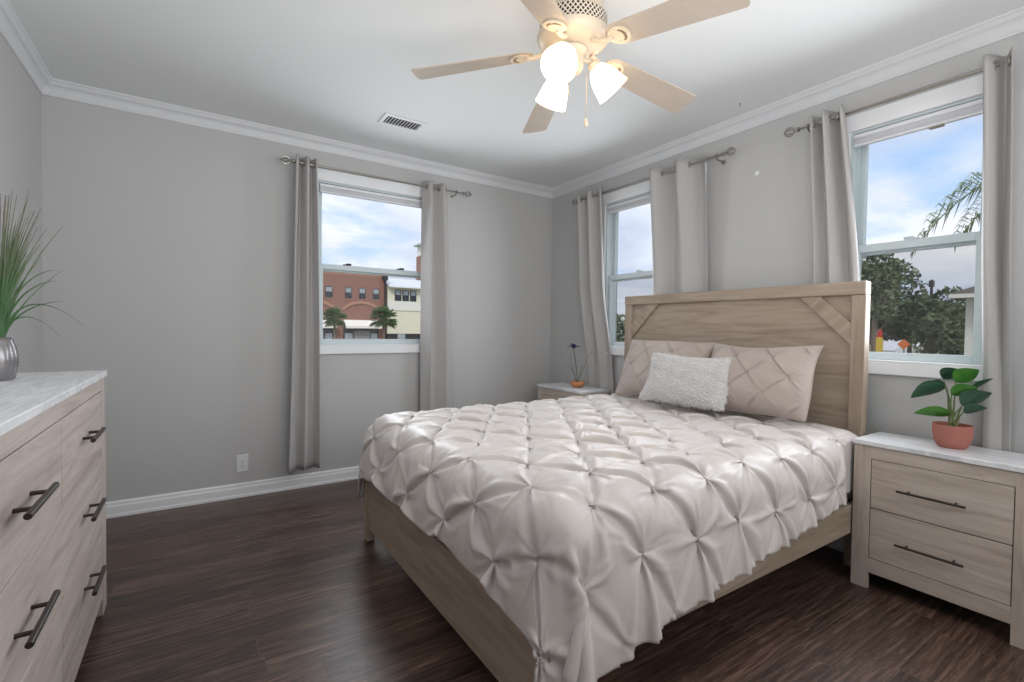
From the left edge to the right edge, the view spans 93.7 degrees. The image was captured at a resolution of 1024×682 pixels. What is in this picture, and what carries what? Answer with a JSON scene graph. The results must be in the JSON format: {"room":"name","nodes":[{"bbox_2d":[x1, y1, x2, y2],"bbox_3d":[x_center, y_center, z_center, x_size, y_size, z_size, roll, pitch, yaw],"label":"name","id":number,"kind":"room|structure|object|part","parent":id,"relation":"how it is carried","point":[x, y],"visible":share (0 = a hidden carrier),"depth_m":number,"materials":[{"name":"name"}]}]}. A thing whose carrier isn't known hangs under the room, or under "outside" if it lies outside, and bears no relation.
{"room":"bedroom","nodes":[
{"label":"bedroom","id":0,"kind":"room"},
{"bbox_2d":[0,34,43,372],"bbox_3d":[-1.419,-0.135,0.689,0.140,2.585,4.900,0,2,-33],"label":"wall","id":1,"kind":"structure","parent":0,"point":[20,99],"depth_m":2.47,"materials":[{"name":"grey paint"}]},
{"bbox_2d":[0,0,52,93],"bbox_3d":[-1.356,-1.387,0.773,0.062,0.085,4.760,0,2,-33],"label":"trim","id":2,"kind":"structure","parent":1,"relation":"attached to","point":[12,31],"depth_m":2.35,"materials":[{"name":"white paint"}]},
{"bbox_2d":[41,95,552,501],"bbox_3d":[-1.198,-0.208,3.852,3.991,2.585,0.140,0,2,-33],"label":"wall","id":3,"kind":"structure","parent":0,"point":[173,247],"depth_m":3.24,"materials":[{"name":"grey paint"}]},
{"bbox_2d":[106,466,359,518],"bbox_3d":[-1.172,1.037,3.816,3.711,0.098,0.019,0,2,-33],"label":"baseboard","id":4,"kind":"structure","parent":3,"relation":"attached to","point":[132,506],"depth_m":3.29,"materials":[{"name":"white paint"}]},
{"bbox_2d":[236,454,247,471],"bbox_3d":[-1.881,0.853,3.348,0.074,0.120,0.009,0,2,-33],"label":"wall outlet","id":5,"kind":"object","parent":3,"relation":"attached to","point":[241,460],"visible":1,"depth_m":3.34,"materials":[{"name":"white plastic"}]},
{"bbox_2d":[41,78,551,198],"bbox_3d":[-1.126,-1.455,3.738,3.711,0.085,0.062,0,2,-33],"label":"trim","id":6,"kind":"structure","parent":3,"relation":"attached to","point":[57,88],"depth_m":3.35,"materials":[{"name":"white paint"}]},
{"bbox_2d":[317,168,421,353],"bbox_3d":[-1.081,-0.595,3.901,1.088,1.386,0.157,0,2,-33],"label":"window","id":7,"kind":"structure","parent":3,"relation":"in","point":[325,176],"depth_m":3.77,"materials":[{"name":"white paint"}]},
{"bbox_3d":[-1.045,-0.625,3.845,1.088,1.322,0.018,0,2,-33],"label":"casing","id":8,"kind":"part","parent":7,"relation":"part of","materials":[{"name":"white paint"}]},
{"bbox_3d":[-1.091,-0.863,3.916,0.948,0.651,0.032,0,2,-33],"label":"sash","id":9,"kind":"part","parent":7,"relation":"part of","materials":[{"name":"grey plastic"}]},
{"bbox_3d":[-1.067,0.062,3.881,1.088,0.074,0.072,0,2,-33],"label":"sill","id":10,"kind":"part","parent":7,"relation":"part of","materials":[{"name":"white paint"}]},
{"bbox_3d":[-1.073,-0.281,3.889,0.948,0.611,0.032,0,2,-33],"label":"sash","id":11,"kind":"part","parent":7,"relation":"part of","materials":[{"name":"glass"}]},
{"bbox_2d":[319,183,421,208],"bbox_3d":[-1.042,-1.145,3.840,0.944,0.064,0.028,0,2,-33],"label":"window blind","id":12,"kind":"object","parent":7,"relation":"attached to","point":[324,188],"visible":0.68,"depth_m":3.78,"materials":[{"name":"white plastic"}]},
{"bbox_2d":[280,156,471,198],"bbox_3d":[-1.002,-1.268,3.795,1.516,0.064,0.114,0,2,-33],"label":"curtain rod","id":13,"kind":"object","parent":3,"relation":"attached to","point":[288,158],"visible":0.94,"depth_m":3.69,"materials":[{"name":"silver metal"}]},
{"bbox_2d":[288,154,319,472],"bbox_3d":[-1.503,-0.190,3.461,0.214,2.250,0.092,0,2,-38],"label":"curtain","id":14,"kind":"object","parent":13,"relation":"hanging from","point":[304,425],"visible":1,"depth_m":3.48,"materials":[{"name":"fabric"}]},
{"bbox_2d":[420,180,452,410],"bbox_3d":[-0.607,-0.192,4.050,0.327,2.250,0.108,0,2,-33],"label":"curtain","id":15,"kind":"object","parent":13,"relation":"hanging from","point":[436,381],"visible":0.84,"depth_m":4.03,"materials":[{"name":"fabric"}]},
{"bbox_2d":[8,0,1023,187],"bbox_3d":[0.168,-1.492,1.775,3.991,0.120,5.040,0,2,-33],"label":"ceiling","id":16,"kind":"structure","parent":0,"point":[330,69],"depth_m":2.49,"materials":[{"name":"white paint"}]},
{"bbox_2d":[378,113,426,132],"bbox_3d":[-0.743,-1.476,3.254,0.288,0.008,0.170,0,2,-33],"label":"ceiling vent","id":17,"kind":"object","parent":16,"relation":"in","point":[388,119],"visible":1,"depth_m":3.25,"materials":[{"name":"white plastic"}]},
{"bbox_2d":[411,0,749,132],"bbox_3d":[0.293,-1.176,2.036,1.300,0.522,1.334,0,2,-33],"label":"ceiling fan","id":18,"kind":"object","parent":16,"relation":"hanging from","point":[571,33],"visible":1,"depth_m":1.94,"materials":[{"name":"beige wood"}]},
{"bbox_3d":[-0.166,-1.190,2.084,0.522,0.081,0.137,1,1,5],"label":"blade","id":19,"kind":"part","parent":18,"relation":"part of","materials":[{"name":"brown wood"}]},
{"bbox_3d":[0.070,-1.176,1.642,0.137,0.081,0.522,1,1,23],"label":"blade","id":20,"kind":"part","parent":18,"relation":"part of","materials":[{"name":"brown wood"}]},
{"bbox_3d":[0.181,-1.194,2.445,0.137,0.081,0.522,0,1,-13],"label":"blade","id":21,"kind":"part","parent":18,"relation":"part of","materials":[{"name":"brown wood"}]},
{"bbox_3d":[0.190,-1.107,2.172,0.145,0.158,0.156,0,2,-33],"label":"lamp shade","id":22,"kind":"part","parent":18,"relation":"part of","materials":[{"name":"white glass"}]},
{"bbox_3d":[0.193,-1.100,1.874,0.154,0.158,0.147,0,2,-33],"label":"lamp shade","id":23,"kind":"part","parent":18,"relation":"part of","materials":[{"name":"white glass"}]},
{"bbox_3d":[0.201,-1.122,1.897,0.071,0.079,0.060,0,2,-33],"label":"bulb","id":24,"kind":"part","parent":18,"relation":"part of","materials":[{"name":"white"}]},
{"bbox_3d":[0.225,-1.170,1.955,0.054,0.058,0.094,1,2,24],"label":"lamp arm","id":25,"kind":"part","parent":18,"relation":"part of","materials":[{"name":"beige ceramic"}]},
{"bbox_3d":[0.259,-1.390,2.021,0.280,0.094,0.280,0,2,-33],"label":"ceiling plate","id":26,"kind":"part","parent":18,"relation":"part of","materials":[{"name":"beige metal"}]},
{"bbox_3d":[0.315,-0.933,2.049,0.020,0.037,0.020,0,2,-33],"label":"pull knob","id":27,"kind":"part","parent":18,"relation":"part of","materials":[{"name":"beige wood"}]},
{"bbox_3d":[0.317,-1.045,2.046,0.005,0.191,0.004,0,2,-33],"label":"pull chain","id":28,"kind":"part","parent":18,"relation":"part of","materials":[{"name":"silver metal"}]},
{"bbox_3d":[0.332,-1.170,2.038,0.094,0.058,0.054,1,1,-9],"label":"lamp arm","id":29,"kind":"part","parent":18,"relation":"part of","materials":[{"name":"beige metal"}]},
{"bbox_3d":[0.417,-1.101,2.048,0.155,0.158,0.144,0,2,-33],"label":"lamp shade","id":30,"kind":"part","parent":18,"relation":"part of","materials":[{"name":"white glass"}]},
{"bbox_3d":[0.625,-1.183,2.239,0.522,0.081,0.137,0,2,-27],"label":"blade","id":31,"kind":"part","parent":18,"relation":"part of","materials":[{"name":"brown wood"}]},
{"bbox_3d":[0.573,-1.172,1.741,0.522,0.081,0.137,2,2,45],"label":"blade","id":32,"kind":"part","parent":18,"relation":"part of","materials":[{"name":"brown wood"}]},
{"bbox_2d":[74,479,1023,681],"bbox_3d":[0.132,1.202,1.840,3.991,0.100,5.040,0,2,-33],"label":"floor","id":33,"kind":"structure","parent":0,"point":[287,585],"depth_m":1.97,"materials":[{"name":"brown wood"}]},
{"bbox_2d":[0,370,106,681],"bbox_3d":[-1.433,0.645,1.260,0.452,0.998,1.622,0,2,-33],"label":"dresser","id":34,"kind":"object","parent":33,"relation":"on","point":[53,583],"visible":1,"depth_m":1.30,"materials":[{"name":"wood"}]},
{"bbox_3d":[-1.087,0.361,1.064,0.007,0.254,0.717,0,2,-33],"label":"drawer","id":35,"kind":"part","parent":34,"relation":"part of","materials":[{"name":"brown wood"}]},
{"bbox_3d":[-1.060,0.354,1.065,0.041,0.014,0.235,0,2,-33],"label":"handle","id":36,"kind":"part","parent":34,"relation":"part of","materials":[{"name":"brown metal"}]},
{"bbox_3d":[-1.063,0.620,1.072,0.041,0.014,0.235,0,2,-33],"label":"handle","id":37,"kind":"part","parent":34,"relation":"part of","materials":[{"name":"brown metal"}]},
{"bbox_2d":[0,189,81,380],"bbox_3d":[-1.686,-0.195,1.653,0.250,0.655,0.258,1,1,10],"label":"potted plant","id":38,"kind":"object","parent":34,"relation":"on","point":[9,274],"visible":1,"depth_m":1.62,"materials":[{"name":"green plant"}]},
{"bbox_3d":[-1.094,0.888,1.076,0.007,0.288,0.717,0,2,-33],"label":"drawer","id":39,"kind":"part","parent":34,"relation":"part of","materials":[{"name":"brown wood"}]},
{"bbox_3d":[-1.282,0.195,1.347,0.020,0.050,1.416,0,2,-33],"label":"rail","id":40,"kind":"part","parent":34,"relation":"part of","materials":[{"name":"brown wood"}]},
{"bbox_3d":[-1.282,0.607,1.360,0.007,0.250,1.412,0,2,-33],"label":"drawer","id":41,"kind":"part","parent":34,"relation":"part of","materials":[{"name":"brown wood"}]},
{"bbox_3d":[-1.478,0.342,1.656,0.007,0.254,0.688,0,2,-33],"label":"drawer","id":42,"kind":"part","parent":34,"relation":"part of","materials":[{"name":"brown wood"}]},
{"bbox_3d":[-1.485,0.869,1.669,0.007,0.288,0.688,0,2,-33],"label":"drawer","id":43,"kind":"part","parent":34,"relation":"part of","materials":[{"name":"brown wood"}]},
{"bbox_3d":[-1.465,0.328,1.681,0.041,0.014,0.220,0,2,-33],"label":"handle","id":44,"kind":"part","parent":34,"relation":"part of","materials":[{"name":"brown metal"}]},
{"bbox_3d":[-1.469,0.593,1.687,0.041,0.014,0.220,0,2,-33],"label":"handle","id":45,"kind":"part","parent":34,"relation":"part of","materials":[{"name":"brown metal"}]},
{"bbox_3d":[-1.474,0.847,1.695,0.041,0.014,0.215,0,2,-33],"label":"handle","id":46,"kind":"part","parent":34,"relation":"part of","materials":[{"name":"brown metal"}]},
{"bbox_3d":[-1.703,0.636,1.987,0.022,0.974,0.092,0,2,-33],"label":"post","id":47,"kind":"part","parent":34,"relation":"part of","materials":[{"name":"brown wood"}]},
{"bbox_2d":[537,382,608,399],"bbox_3d":[0.511,0.751,4.244,0.337,0.696,0.618,0,2,-33],"label":"nightstand","id":48,"kind":"object","parent":33,"relation":"on","point":[555,391],"visible":0.29,"depth_m":4.17,"materials":[{"name":"brown wood"}]},
{"bbox_3d":[0.261,0.754,4.404,0.022,0.674,0.068,0,2,-33],"label":"post","id":49,"kind":"part","parent":48,"relation":"part of","materials":[{"name":"brown wood"}]},
{"bbox_3d":[0.407,0.601,4.171,0.006,0.226,0.468,0,2,-33],"label":"drawer","id":50,"kind":"part","parent":48,"relation":"part of","materials":[{"name":"brown wood"}]},
{"bbox_3d":[0.414,0.455,4.171,0.020,0.060,0.474,0,2,-33],"label":"rail","id":51,"kind":"part","parent":48,"relation":"part of","materials":[{"name":"brown wood"}]},
{"bbox_2d":[568,343,590,387],"bbox_3d":[0.588,0.214,4.186,0.126,0.381,0.349,-1,2,-45],"label":"flower bowl","id":52,"kind":"object","parent":48,"relation":"on","point":[577,384],"visible":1,"depth_m":4.18,"materials":[{"name":"brown ceramic"}]},
{"bbox_3d":[0.576,0.217,4.193,0.011,0.296,0.105,0,2,-40],"label":"stem","id":53,"kind":"part","parent":52,"relation":"part of","materials":[{"name":"plant"}]},
{"bbox_3d":[0.697,0.720,4.011,0.274,0.574,0.018,0,2,-33],"label":"panel","id":54,"kind":"part","parent":48,"relation":"part of","materials":[{"name":"brown wood"}]},
{"bbox_2d":[364,281,870,681],"bbox_3d":[0.503,0.408,2.557,2.070,1.462,1.696,0,2,-33],"label":"frame","id":55,"kind":"object","parent":33,"relation":"on","point":[835,316],"visible":0.36,"depth_m":2.49,"materials":[{"name":"brown wood"}]},
{"bbox_3d":[-0.802,0.941,2.700,0.046,0.355,0.052,0,2,-33],"label":"leg","id":56,"kind":"part","parent":55,"relation":"part of","materials":[{"name":"brown wood"}]},
{"bbox_3d":[-0.347,0.928,2.012,0.032,0.275,1.690,0,2,-33],"label":"footboard","id":57,"kind":"part","parent":55,"relation":"part of","materials":[{"name":"brown wood"}]},
{"bbox_3d":[0.915,0.419,3.757,0.057,1.393,0.064,0,2,-33],"label":"headboard post","id":58,"kind":"part","parent":55,"relation":"part of","materials":[{"name":"brown wood"}]},
{"bbox_3d":[1.353,0.296,3.111,0.033,1.202,1.596,0,2,-33],"label":"headboard","id":59,"kind":"part","parent":55,"relation":"part of","materials":[{"name":"brown wood"}]},
{"bbox_3d":[1.351,-0.291,3.091,0.065,0.068,1.616,0,2,-33],"label":"headboard rail","id":60,"kind":"part","parent":55,"relation":"part of","materials":[{"name":"brown wood"}]},
{"bbox_3d":[0.955,0.859,1.880,1.985,0.135,0.026,0,2,-33],"label":"rail","id":61,"kind":"part","parent":55,"relation":"part of","materials":[{"name":"brown wood"}]},
{"bbox_2d":[846,492,851,501],"bbox_3d":[0.496,0.644,2.556,1.950,0.341,1.595,0,2,-33],"label":"mattress","id":62,"kind":"object","parent":55,"relation":"on","point":[848,495],"visible":0.03,"depth_m":2.38,"materials":[{"name":"grey fabric"}]},
{"bbox_2d":[357,393,857,681],"bbox_3d":[0.403,0.708,2.511,2.041,0.627,1.904,0,2,-33],"label":"duvet","id":63,"kind":"object","parent":62,"relation":"on","point":[595,522],"visible":0.99,"depth_m":1.67,"materials":[{"name":"white fabric"}]},
{"bbox_2d":[614,339,715,407],"bbox_3d":[1.000,0.197,3.217,0.268,0.400,0.696,0,2,-33],"label":"sham pillow","id":64,"kind":"object","parent":63,"relation":"on","point":[634,375],"visible":0.54,"depth_m":3.25,"materials":[{"name":"beige fabric"}]},
{"bbox_2d":[638,353,733,411],"bbox_3d":[1.033,0.238,2.858,0.237,0.311,0.542,-1,2,-45],"label":"fluffy pillow","id":65,"kind":"object","parent":63,"relation":"on","point":[701,383],"visible":1,"depth_m":2.78,"materials":[{"name":"white fur"}]},
{"bbox_2d":[711,343,823,421],"bbox_3d":[1.340,0.206,2.659,0.262,0.386,0.622,0,2,-33],"label":"sham pillow","id":66,"kind":"object","parent":63,"relation":"on","point":[778,382],"visible":0.8,"depth_m":2.51,"materials":[{"name":"beige fabric"}]},
{"bbox_3d":[1.769,0.462,2.462,0.057,1.393,0.064,0,2,-33],"label":"headboard post","id":67,"kind":"part","parent":55,"relation":"part of","materials":[{"name":"brown wood"}]},
{"bbox_2d":[850,432,1023,649],"bbox_3d":[1.911,0.821,2.120,0.337,0.696,0.618,0,2,-33],"label":"nightstand","id":68,"kind":"object","parent":33,"relation":"on","point":[947,524],"visible":0.99,"depth_m":2.03,"materials":[{"name":"wood"}]},
{"bbox_3d":[1.662,0.825,2.281,0.022,0.674,0.068,0,2,-33],"label":"post","id":69,"kind":"part","parent":68,"relation":"part of","materials":[{"name":"brown wood"}]},
{"bbox_3d":[1.779,0.913,2.051,0.039,0.011,0.230,0,2,-33],"label":"handle","id":70,"kind":"part","parent":68,"relation":"part of","materials":[{"name":"brown metal"}]},
{"bbox_3d":[1.782,0.672,2.045,0.039,0.011,0.230,0,2,-33],"label":"handle","id":71,"kind":"part","parent":68,"relation":"part of","materials":[{"name":"brown metal"}]},
{"bbox_3d":[1.805,0.904,2.053,0.006,0.232,0.468,0,2,-33],"label":"drawer","id":72,"kind":"part","parent":68,"relation":"part of","materials":[{"name":"brown wood"}]},
{"bbox_3d":[1.808,0.671,2.047,0.006,0.226,0.468,0,2,-33],"label":"drawer","id":73,"kind":"part","parent":68,"relation":"part of","materials":[{"name":"brown wood"}]},
{"bbox_3d":[1.815,0.525,2.047,0.020,0.060,0.474,0,2,-33],"label":"rail","id":74,"kind":"part","parent":68,"relation":"part of","materials":[{"name":"brown wood"}]},
{"bbox_2d":[911,367,992,449],"bbox_3d":[1.956,0.294,2.140,0.142,0.357,0.252,0,1,-23],"label":"potted plant","id":75,"kind":"object","parent":68,"relation":"on","point":[950,434],"visible":1,"depth_m":2.11,"materials":[{"name":"green plant"}]},
{"bbox_3d":[1.957,0.421,2.134,0.139,0.103,0.139,0,2,-33],"label":"pot","id":76,"kind":"part","parent":75,"relation":"part of","materials":[{"name":"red ceramic"}]},
{"bbox_3d":[1.960,0.839,1.828,0.022,0.674,0.068,0,2,-33],"label":"post","id":77,"kind":"part","parent":68,"relation":"part of","materials":[{"name":"brown wood"}]},
{"bbox_2d":[570,381,583,387],"bbox_3d":[0.573,0.378,4.201,0.124,0.052,0.124,0,2,-33],"label":"bowl","id":78,"kind":"object","parent":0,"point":[577,384],"depth_m":4.16,"materials":[{"name":"brown ceramic"}]},
{"bbox_2d":[550,33,1023,453],"bbox_3d":[1.796,-0.142,2.809,0.140,2.585,4.900,0,2,-33],"label":"wall","id":79,"kind":"structure","parent":0,"point":[760,227],"depth_m":2.93,"materials":[{"name":"grey paint"}]},
{"bbox_2d":[572,147,735,204],"bbox_3d":[1.019,-1.239,3.753,0.114,0.064,1.596,0,2,-33],"label":"curtain rod","id":80,"kind":"object","parent":79,"relation":"attached to","point":[724,153],"visible":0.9,"depth_m":3.34,"materials":[{"name":"silver metal"}]},
{"bbox_2d":[577,187,613,394],"bbox_3d":[0.730,-0.177,4.167,0.131,2.250,0.429,0,2,-33],"label":"curtain","id":81,"kind":"object","parent":80,"relation":"hanging from","point":[590,211],"visible":0.75,"depth_m":4.16,"materials":[{"name":"fabric"}]},
{"bbox_2d":[649,157,707,294],"bbox_3d":[1.180,-0.154,3.462,0.134,2.250,0.485,0,2,-33],"label":"curtain","id":82,"kind":"object","parent":80,"relation":"hanging from","point":[677,197],"visible":0.46,"depth_m":3.39,"materials":[{"name":"fabric"}]},
{"bbox_2d":[602,162,706,355],"bbox_3d":[1.112,-0.564,3.820,0.157,1.386,1.032,0,2,-33],"label":"window","id":83,"kind":"structure","parent":79,"relation":"in","point":[610,221],"depth_m":4.16,"materials":[{"name":"white paint"}]},
{"bbox_3d":[1.068,0.092,3.812,0.072,0.074,1.032,0,2,-33],"label":"sill","id":84,"kind":"part","parent":83,"relation":"part of","materials":[{"name":"white paint"}]},
{"bbox_2d":[607,194,649,213],"bbox_3d":[1.073,-1.115,3.776,0.028,0.064,0.888,0,2,-33],"label":"window blind","id":85,"kind":"object","parent":83,"relation":"attached to","point":[643,200],"visible":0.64,"depth_m":3.93,"materials":[{"name":"white plastic"}]},
{"bbox_3d":[1.073,-1.089,3.777,0.024,0.012,0.884,0,2,-33],"label":"rail","id":86,"kind":"part","parent":85,"relation":"part of","materials":[{"name":"white plastic"}]},
{"bbox_3d":[1.089,-0.250,3.815,0.032,0.611,0.892,0,2,-33],"label":"sash","id":87,"kind":"part","parent":83,"relation":"part of","materials":[{"name":"clear plastic"}]},
{"bbox_3d":[1.137,-0.831,3.828,0.032,0.651,0.892,0,2,-33],"label":"sash","id":88,"kind":"part","parent":83,"relation":"part of","materials":[{"name":"clear plastic"}]},
{"bbox_3d":[1.058,-0.595,3.783,0.018,1.322,1.032,0,2,-33],"label":"casing","id":89,"kind":"part","parent":83,"relation":"part of","materials":[{"name":"white paint"}]},
{"bbox_2d":[552,6,1023,198],"bbox_3d":[1.690,-1.394,2.782,0.062,0.085,4.760,0,2,-33],"label":"trim","id":90,"kind":"structure","parent":79,"relation":"attached to","point":[1009,24],"depth_m":2.66,"materials":[{"name":"white paint"}]},
{"bbox_2d":[824,536,843,551],"bbox_3d":[1.674,1.099,2.854,0.019,0.098,4.760,0,2,-33],"label":"baseboard","id":91,"kind":"structure","parent":79,"relation":"attached to","point":[838,544],"depth_m":2.65,"materials":[{"name":"white paint"}]},
{"bbox_2d":[784,62,999,136],"bbox_3d":[1.873,-1.197,2.458,0.114,0.064,0.908,0,2,-33],"label":"curtain rod","id":92,"kind":"object","parent":79,"relation":"attached to","point":[961,76],"visible":0.89,"depth_m":2.35,"materials":[{"name":"silver metal"}]},
{"bbox_2d":[810,104,859,283],"bbox_3d":[1.765,-0.125,2.587,0.125,2.250,0.319,0,2,-33],"label":"curtain","id":93,"kind":"object","parent":92,"relation":"hanging from","point":[835,246],"visible":0.44,"depth_m":2.61,"materials":[{"name":"fabric"}]},
{"bbox_2d":[982,46,1012,451],"bbox_3d":[2.099,-0.108,2.086,0.122,2.250,0.118,0,2,-33],"label":"curtain","id":94,"kind":"object","parent":92,"relation":"hanging from","point":[997,81],"visible":0.8,"depth_m":2.08,"materials":[{"name":"fabric"}]},
{"bbox_2d":[846,74,982,380],"bbox_3d":[2.037,-0.517,2.418,0.157,1.386,0.672,0,2,-33],"label":"window","id":95,"kind":"structure","parent":79,"relation":"in","point":[884,363],"depth_m":2.38,"materials":[{"name":"white paint"}]},
{"bbox_3d":[1.983,-0.549,2.381,0.018,1.322,0.672,0,2,-33],"label":"casing","id":96,"kind":"part","parent":95,"relation":"part of","materials":[{"name":"white paint"}]},
{"bbox_2d":[854,98,982,147],"bbox_3d":[1.997,-1.065,2.374,0.028,0.073,0.528,0,2,-33],"label":"window blind","id":97,"kind":"object","parent":95,"relation":"attached to","point":[938,119],"visible":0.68,"depth_m":2.34,"materials":[{"name":"white plastic"}]},
{"bbox_3d":[2.014,-0.204,2.413,0.032,0.611,0.532,0,2,-33],"label":"sash","id":98,"kind":"part","parent":95,"relation":"part of","materials":[{"name":"clear plastic"}]},
{"bbox_3d":[2.062,-0.785,2.425,0.032,0.651,0.532,0,2,-33],"label":"sash","id":99,"kind":"part","parent":95,"relation":"part of","materials":[{"name":"clear plastic"}]},
{"bbox_3d":[1.992,0.139,2.410,0.072,0.074,0.672,0,2,-33],"label":"sill","id":100,"kind":"part","parent":95,"relation":"part of","materials":[{"name":"white paint"}]},
{"label":"outside","id":101,"kind":"structure","parent":0,"visible":0},
{"bbox_2d":[621,340,939,353],"bbox_3d":[1.668,1.098,61.053,190.000,0.200,220.000,0,2,-33],"label":"ground","id":102,"kind":"structure","parent":101,"point":[922,348],"depth_m":80.56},
{"bbox_2d":[323,307,347,338],"bbox_3d":[-18.541,-1.319,50.054,2.842,4.626,2.862,0,2,-33],"label":"palm","id":103,"kind":"object","parent":102,"relation":"on","point":[333,312],"visible":0.98,"depth_m":49.54,"materials":[{"name":"green plant"}]},
{"bbox_2d":[323,271,387,338],"bbox_3d":[-26.684,-4.316,60.751,18.550,9.870,13.200,0,2,-33],"label":"brick building","id":104,"kind":"structure","parent":102,"relation":"on","point":[357,295],"depth_m":58.90,"materials":[{"name":"red brick"}]},
{"bbox_3d":[-21.906,-0.283,57.379,0.800,1.300,0.030,0,2,-33],"label":"shop pane","id":105,"kind":"part","parent":104,"relation":"part of","materials":[{"name":"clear glass"}]},
{"bbox_3d":[-21.870,-5.553,57.279,0.690,0.580,0.015,0,2,-33],"label":"pane","id":106,"kind":"part","parent":104,"relation":"part of","materials":[{"name":"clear glass"}]},
{"bbox_3d":[-19.944,-0.288,58.672,0.940,1.300,0.030,0,2,-33],"label":"shop pane","id":107,"kind":"part","parent":104,"relation":"part of","materials":[{"name":"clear glass"}]},
{"bbox_3d":[-18.607,-0.241,59.543,1.950,2.000,0.050,0,2,-33],"label":"shop door","id":108,"kind":"part","parent":104,"relation":"part of","materials":[{"name":"grey glass"}]},
{"bbox_3d":[-17.343,-0.294,60.387,0.790,1.300,0.030,0,2,-33],"label":"shop pane","id":109,"kind":"part","parent":104,"relation":"part of","materials":[{"name":"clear glass"}]},
{"bbox_2d":[369,305,397,338],"bbox_3d":[-14.121,-1.508,52.935,3.379,4.983,3.470,0,2,-33],"label":"palm","id":110,"kind":"object","parent":102,"relation":"on","point":[387,313],"visible":1,"depth_m":52.50,"materials":[{"name":"green plant"}]},
{"bbox_2d":[386,278,420,338],"bbox_3d":[-14.061,-4.040,69.265,11.800,9.250,12.700,0,2,-33],"label":"building","id":111,"kind":"structure","parent":102,"relation":"on","point":[402,295],"depth_m":62.69,"materials":[{"name":"beige paint"}]},
{"bbox_3d":[-14.428,-0.232,62.569,1.000,1.350,0.080,0,2,-33],"label":"shop pane","id":112,"kind":"part","parent":111,"relation":"part of","materials":[{"name":"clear glass"}]},
{"bbox_2d":[413,243,420,279],"bbox_3d":[-14.023,-8.663,82.679,5.350,17.850,2.700,0,2,-33],"label":"brick tower","id":113,"kind":"structure","parent":102,"relation":"on","point":[418,258],"depth_m":81.42,"materials":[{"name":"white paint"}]},
{"bbox_2d":[616,313,624,341],"bbox_3d":[3.724,0.146,23.220,4.106,3.922,4.155,0,2,-33],"label":"oak tree","id":114,"kind":"object","parent":102,"relation":"on","point":[622,327],"visible":0.08,"depth_m":22.64,"materials":[{"name":"green plant"}]},
{"bbox_2d":[875,328,882,351],"bbox_3d":[24.441,0.584,31.966,0.040,2.843,0.457,0,2,-33],"label":"feather flag","id":115,"kind":"object","parent":102,"relation":"on","point":[879,336],"visible":0.76,"depth_m":31.93,"materials":[{"name":"yellow fabric"}]},
{"bbox_2d":[869,313,888,344],"bbox_3d":[28.836,-1.010,40.517,4.589,5.791,4.673,0,2,-33],"label":"tree","id":116,"kind":"object","parent":102,"relation":"on","point":[880,324],"visible":0.02,"depth_m":38.91,"materials":[{"name":"green plant"}]},
{"bbox_2d":[861,260,909,351],"bbox_3d":[25.457,-1.854,33.809,2.990,7.678,3.579,0,2,-33],"label":"pine tree","id":117,"kind":"object","parent":102,"relation":"on","point":[877,299],"visible":0.7,"depth_m":33.18,"materials":[{"name":"green plant"}]},
{"bbox_2d":[861,253,927,344],"bbox_3d":[28.505,-2.465,37.356,5.883,8.851,7.051,1,1,12],"label":"oak tree","id":118,"kind":"object","parent":102,"relation":"on","point":[873,258],"visible":0.09,"depth_m":35.75,"materials":[{"name":"green plant"}]},
{"bbox_2d":[883,339,912,352],"bbox_3d":[36.673,0.815,46.142,4.330,2.020,1.760,0,2,-33],"label":"car","id":119,"kind":"object","parent":102,"relation":"on","point":[888,346],"visible":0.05,"depth_m":45.21,"materials":[{"name":"white paint"}]},
{"bbox_2d":[897,339,910,352],"bbox_3d":[21.846,0.990,26.783,0.100,2.210,0.600,0,2,-33],"label":"road sign","id":120,"kind":"object","parent":102,"relation":"on","point":[903,344],"visible":0.68,"depth_m":26.74,"materials":[{"name":"orange metal"}]},
{"bbox_2d":[870,298,950,352],"bbox_3d":[31.931,-0.788,38.553,5.651,5.516,5.706,0,2,-33],"label":"tree","id":121,"kind":"object","parent":102,"relation":"on","point":[890,330],"visible":0.14,"depth_m":38.64,"materials":[{"name":"green plant"}]},
{"bbox_2d":[914,323,935,353],"bbox_3d":[29.763,0.360,33.901,2.302,3.358,2.274,0,2,-33],"label":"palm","id":122,"kind":"object","parent":102,"relation":"on","point":[932,341],"visible":0.11,"depth_m":33.97,"materials":[{"name":"green plant"}]},
{"bbox_2d":[886,285,965,352],"bbox_3d":[31.070,-1.047,35.872,5.862,6.154,5.231,0,2,-33],"label":"oak tree","id":123,"kind":"object","parent":102,"relation":"on","point":[912,319],"visible":0.52,"depth_m":35.45,"materials":[{"name":"green plant"}]},
{"bbox_2d":[928,280,934,351],"bbox_3d":[40.919,-2.057,46.930,0.400,7.850,0.360,0,2,-33],"label":"utility pole","id":124,"kind":"object","parent":102,"relation":"on","point":[931,282],"visible":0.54,"depth_m":46.77,"materials":[{"name":"grey"}]},
{"bbox_2d":[907,301,965,354],"bbox_3d":[29.381,-0.279,31.987,4.428,4.837,4.620,0,2,-33],"label":"tree","id":125,"kind":"object","parent":102,"relation":"on","point":[949,324],"visible":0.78,"depth_m":31.44,"materials":[{"name":"green plant"}]},
{"bbox_2d":[910,172,981,259],"bbox_3d":[5.308,0.172,4.420,2.074,4.484,2.482,0,2,-33],"label":"palm","id":126,"kind":"object","parent":102,"relation":"on","point":[975,188],"visible":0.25,"depth_m":4.99,"materials":[{"name":"green plant"}]},
{"bbox_2d":[949,286,974,354],"bbox_3d":[17.003,-0.056,9.546,9.900,5.000,10.220,0,2,-33],"label":"house","id":127,"kind":"structure","parent":102,"relation":"on","point":[967,294],"depth_m":11.10,"materials":[{"name":"white"}]}
]}

